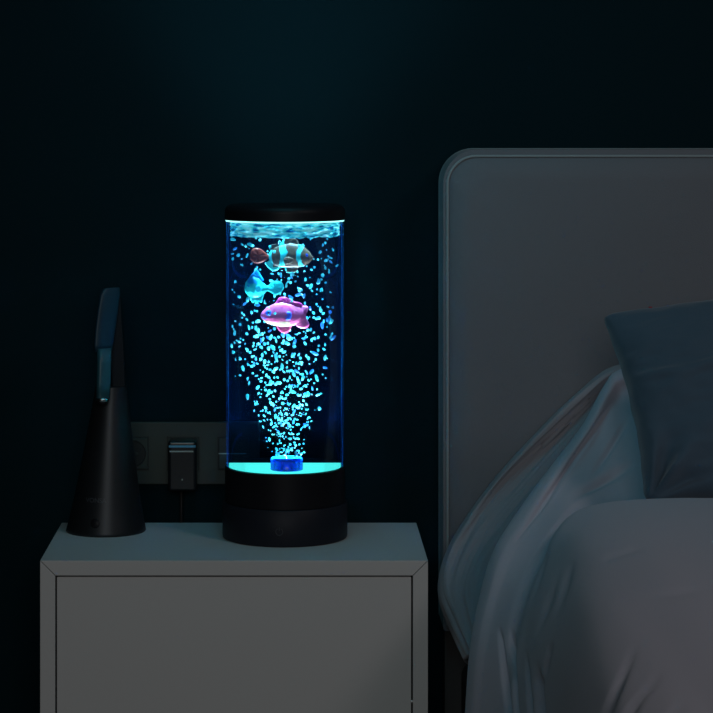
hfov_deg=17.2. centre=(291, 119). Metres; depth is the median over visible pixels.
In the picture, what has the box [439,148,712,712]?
headboard
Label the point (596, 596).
duvet
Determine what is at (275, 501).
lamp
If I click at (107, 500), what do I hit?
desk lamp
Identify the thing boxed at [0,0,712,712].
wall
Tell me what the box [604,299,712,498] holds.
cushion
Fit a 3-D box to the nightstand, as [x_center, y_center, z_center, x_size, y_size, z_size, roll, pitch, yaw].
[-0.067,0.761,2.865,0.450,0.500,0.260,0,0,0]
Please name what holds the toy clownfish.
in the lamp at (275, 501)
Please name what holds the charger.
attached to the wall
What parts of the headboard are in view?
headboard post, headboard panel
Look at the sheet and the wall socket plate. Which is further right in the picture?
the sheet
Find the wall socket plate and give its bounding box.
[131,421,258,483]
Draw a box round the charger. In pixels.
[168,438,196,522]
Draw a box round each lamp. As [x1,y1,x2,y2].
[66,287,145,537]
[222,203,346,546]
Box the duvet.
[465,369,712,712]
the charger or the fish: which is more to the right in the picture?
the fish
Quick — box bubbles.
[231,238,337,455]
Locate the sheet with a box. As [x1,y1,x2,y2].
[438,364,620,663]
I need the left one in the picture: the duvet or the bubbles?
the bubbles
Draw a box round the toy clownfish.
[249,237,312,272]
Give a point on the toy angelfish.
(255, 288)
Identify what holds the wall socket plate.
attached to the wall
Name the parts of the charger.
charger cord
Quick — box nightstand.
[40,523,427,712]
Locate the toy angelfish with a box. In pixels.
[245,269,283,303]

